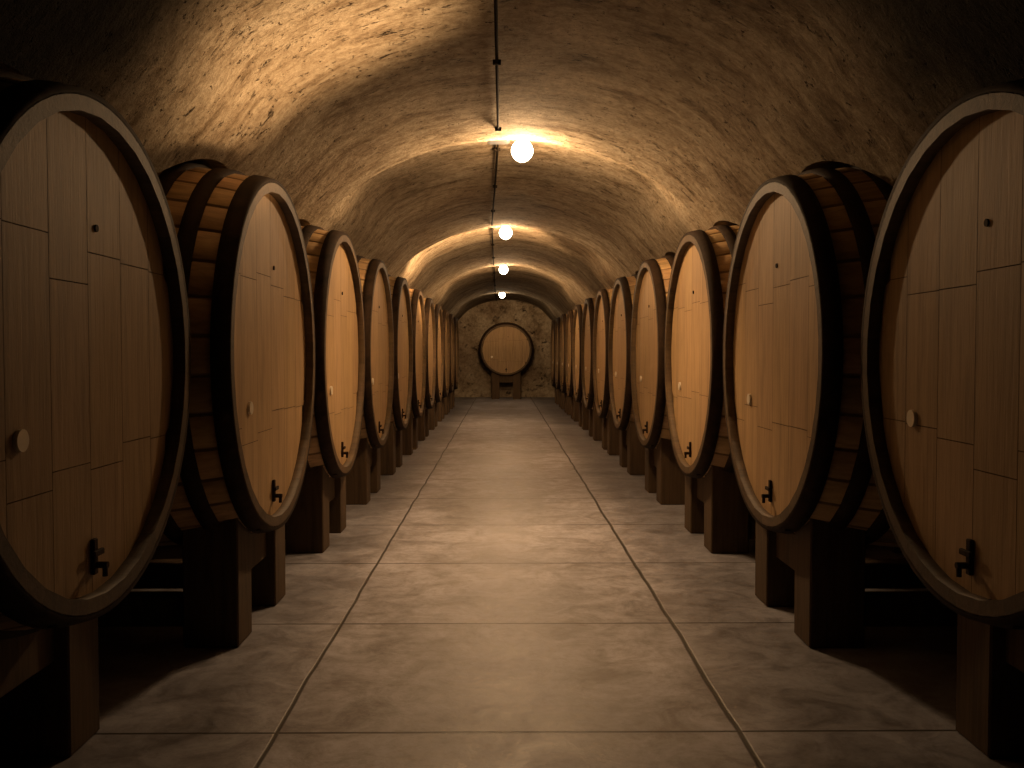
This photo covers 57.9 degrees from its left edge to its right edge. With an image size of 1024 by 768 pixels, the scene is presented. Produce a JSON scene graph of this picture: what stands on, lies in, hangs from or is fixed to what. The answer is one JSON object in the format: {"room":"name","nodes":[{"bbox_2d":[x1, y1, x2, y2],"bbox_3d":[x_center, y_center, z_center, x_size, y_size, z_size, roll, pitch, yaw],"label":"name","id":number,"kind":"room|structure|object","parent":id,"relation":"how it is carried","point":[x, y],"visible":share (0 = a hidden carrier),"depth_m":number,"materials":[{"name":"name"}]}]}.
{"room":"wine cellar","nodes":[
{"label":"wine cellar","id":0,"kind":"room"},
{"bbox_2d":[455,300,554,396],"bbox_3d":[-0.188,-0.937,24.482,5.640,2.575,0.001,0,2,-1],"label":"wall","id":1,"kind":"structure","parent":0,"point":[474,380],"depth_m":24.48,"materials":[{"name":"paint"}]},
{"bbox_2d":[0,0,1023,320],"bbox_3d":[-0.053,-1.267,10.614,5.640,1.162,27.700,0,2,-1],"label":"ceiling","id":2,"kind":"structure","parent":0,"point":[647,124],"depth_m":4.17,"materials":[{"name":"stone"}]},
{"bbox_2d":[490,0,500,300],"bbox_3d":[-0.196,-1.759,10.596,0.108,0.134,27.601,0,2,-1],"label":"conduit","id":3,"kind":"object","parent":2,"relation":"attached to","point":[496,61],"visible":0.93,"depth_m":5.00,"materials":[{"name":"black metal"}]},
{"bbox_2d":[489,226,511,239],"bbox_3d":[-0.154,-1.724,10.258,0.329,0.261,0.166,1,2,18],"label":"pendant lamp","id":4,"kind":"object","parent":2,"relation":"hanging from","point":[505,232],"visible":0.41,"depth_m":10.17,"materials":[{"name":"white glass"}]},
{"bbox_2d":[499,265,507,273],"bbox_3d":[-0.218,-1.875,14.785,0.329,0.258,0.166,1,2,18],"label":"pendant lamp","id":5,"kind":"object","parent":2,"relation":"hanging from","point":[503,269],"visible":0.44,"depth_m":14.70,"materials":[{"name":"white glass"}]},
{"bbox_2d":[487,140,532,161],"bbox_3d":[-0.018,-1.582,6.111,0.329,0.253,0.166,1,2,18],"label":"pendant lamp","id":6,"kind":"object","parent":2,"relation":"hanging from","point":[521,150],"visible":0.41,"depth_m":6.03,"materials":[{"name":"white glass"}]},
{"bbox_2d":[0,397,1023,767],"bbox_3d":[-0.054,0.813,10.683,5.640,0.001,27.700,0,2,-1],"label":"floor","id":7,"kind":"structure","parent":0,"point":[511,595],"depth_m":3.61,"materials":[{"name":"concrete"}]},
{"bbox_2d":[0,70,190,757],"bbox_3d":[-1.725,0.135,2.439,1.307,1.907,1.489,0,2,-1],"label":"cask","id":8,"kind":"object","parent":7,"relation":"on","point":[95,339],"visible":1,"depth_m":2.45,"materials":[{"name":"brown wood"}]},
{"bbox_2d":[98,162,314,647],"bbox_3d":[-1.733,0.040,4.037,1.452,1.990,1.654,0,2,-1],"label":"cask","id":9,"kind":"object","parent":7,"relation":"on","point":[241,241],"visible":0.5,"depth_m":3.67,"materials":[{"name":"brown wood"}]},
{"bbox_2d":[285,225,364,552],"bbox_3d":[-1.750,-0.018,5.770,1.452,1.990,1.654,0,2,-1],"label":"cask","id":10,"kind":"object","parent":7,"relation":"on","point":[319,511],"visible":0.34,"depth_m":5.48,"materials":[{"name":"brown wood"}]},
{"bbox_2d":[346,255,393,504],"bbox_3d":[-1.767,-0.076,7.503,1.452,1.990,1.654,0,2,-1],"label":"cask","id":11,"kind":"object","parent":7,"relation":"on","point":[363,479],"visible":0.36,"depth_m":7.28,"materials":[{"name":"brown wood"}]},
{"bbox_2d":[380,274,412,474],"bbox_3d":[-1.784,-0.134,9.236,1.452,1.990,1.654,0,2,-1],"label":"cask","id":12,"kind":"object","parent":7,"relation":"on","point":[391,453],"visible":0.2,"depth_m":9.12,"materials":[{"name":"brown wood"}]},
{"bbox_2d":[402,289,425,454],"bbox_3d":[-1.801,-0.192,10.969,1.452,1.990,1.654,0,2,-1],"label":"cask","id":13,"kind":"object","parent":7,"relation":"on","point":[409,435],"visible":0.24,"depth_m":10.94,"materials":[{"name":"brown wood"}]},
{"bbox_2d":[418,298,435,440],"bbox_3d":[-1.817,-0.250,12.702,1.452,1.990,1.654,0,2,-1],"label":"cask","id":14,"kind":"object","parent":7,"relation":"on","point":[423,422],"visible":0.23,"depth_m":12.73,"materials":[{"name":"brown wood"}]},
{"bbox_2d":[429,304,443,429],"bbox_3d":[-1.834,-0.308,14.435,1.452,1.990,1.654,0,2,-1],"label":"cask","id":15,"kind":"object","parent":7,"relation":"on","point":[433,413],"visible":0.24,"depth_m":14.50,"materials":[{"name":"brown wood"}]},
{"bbox_2d":[438,310,449,421],"bbox_3d":[-1.851,-0.366,16.168,1.452,1.990,1.654,0,2,-1],"label":"cask","id":16,"kind":"object","parent":7,"relation":"on","point":[446,332],"visible":0.2,"depth_m":16.27,"materials":[{"name":"brown wood"}]},
{"bbox_2d":[444,314,454,414],"bbox_3d":[-1.868,-0.424,17.901,1.452,1.990,1.654,0,2,-1],"label":"cask","id":17,"kind":"object","parent":7,"relation":"on","point":[451,319],"visible":0.18,"depth_m":18.15,"materials":[{"name":"brown wood"}]},
{"bbox_2d":[450,317,458,408],"bbox_3d":[-1.885,-0.482,19.634,1.452,1.990,1.654,0,2,-1],"label":"cask","id":18,"kind":"object","parent":7,"relation":"on","point":[456,332],"visible":0.16,"depth_m":19.87,"materials":[{"name":"brown wood"}]},
{"bbox_2d":[478,322,533,398],"bbox_3d":[-0.152,-0.608,23.872,1.416,1.958,1.002,0,2,-1],"label":"end cask","id":19,"kind":"object","parent":7,"relation":"on","point":[506,349],"visible":1,"depth_m":23.41,"materials":[{"name":"brown wood"}]},
{"bbox_2d":[550,320,558,404],"bbox_3d":[1.650,-0.540,21.371,1.452,1.990,1.654,0,2,-1],"label":"cask","id":20,"kind":"object","parent":7,"relation":"on","point":[552,352],"visible":0.2,"depth_m":21.53,"materials":[{"name":"brown wood"}]},
{"bbox_2d":[555,317,563,408],"bbox_3d":[1.667,-0.482,19.638,1.452,1.990,1.654,0,2,-1],"label":"cask","id":21,"kind":"object","parent":7,"relation":"on","point":[557,325],"visible":0.16,"depth_m":19.86,"materials":[{"name":"brown wood"}]},
{"bbox_2d":[559,314,570,414],"bbox_3d":[1.684,-0.424,17.905,1.452,1.990,1.654,0,2,-1],"label":"cask","id":22,"kind":"object","parent":7,"relation":"on","point":[567,400],"visible":0.19,"depth_m":17.97,"materials":[{"name":"brown wood"}]},
{"bbox_2d":[565,310,578,421],"bbox_3d":[1.701,-0.366,16.172,1.452,1.990,1.654,0,2,-1],"label":"cask","id":23,"kind":"object","parent":7,"relation":"on","point":[570,314],"visible":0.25,"depth_m":16.18,"materials":[{"name":"brown wood"}]},
{"bbox_2d":[572,304,588,429],"bbox_3d":[1.718,-0.308,14.439,1.452,1.990,1.654,0,2,-1],"label":"cask","id":24,"kind":"object","parent":7,"relation":"on","point":[578,312],"visible":0.17,"depth_m":14.40,"materials":[{"name":"brown wood"}]},
{"bbox_2d":[581,297,601,440],"bbox_3d":[1.735,-0.250,12.706,1.452,1.990,1.654,0,2,-1],"label":"cask","id":25,"kind":"object","parent":7,"relation":"on","point":[595,423],"visible":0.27,"depth_m":12.70,"materials":[{"name":"brown wood"}]},
{"bbox_2d":[593,287,619,454],"bbox_3d":[1.751,-0.192,10.973,1.452,1.990,1.654,0,2,-1],"label":"cask","id":26,"kind":"object","parent":7,"relation":"on","point":[610,434],"visible":0.26,"depth_m":10.82,"materials":[{"name":"brown wood"}]},
{"bbox_2d":[608,274,644,474],"bbox_3d":[1.768,-0.134,9.240,1.452,1.990,1.654,0,2,-1],"label":"cask","id":27,"kind":"object","parent":7,"relation":"on","point":[631,452],"visible":0.26,"depth_m":9.10,"materials":[{"name":"brown wood"}]},
{"bbox_2d":[630,255,684,504],"bbox_3d":[1.785,-0.076,7.507,1.452,1.990,1.654,0,2,-1],"label":"cask","id":28,"kind":"object","parent":7,"relation":"on","point":[663,476],"visible":0.31,"depth_m":7.27,"materials":[{"name":"brown wood"}]},
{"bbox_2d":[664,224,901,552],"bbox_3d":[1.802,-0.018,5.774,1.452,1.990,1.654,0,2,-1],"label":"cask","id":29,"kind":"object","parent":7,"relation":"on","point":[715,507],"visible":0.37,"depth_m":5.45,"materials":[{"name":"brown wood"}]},
{"bbox_2d":[723,164,957,647],"bbox_3d":[1.819,0.040,4.042,1.452,1.990,1.654,0,2,-1],"label":"cask","id":30,"kind":"object","parent":7,"relation":"on","point":[805,241],"visible":0.59,"depth_m":3.68,"materials":[{"name":"brown wood"}]},
{"bbox_2d":[860,79,1023,757],"bbox_3d":[1.828,0.135,2.444,1.307,1.907,1.489,0,2,-1],"label":"cask","id":31,"kind":"object","parent":7,"relation":"on","point":[942,355],"visible":1,"depth_m":2.57,"materials":[{"name":"brown wood"}]}
]}

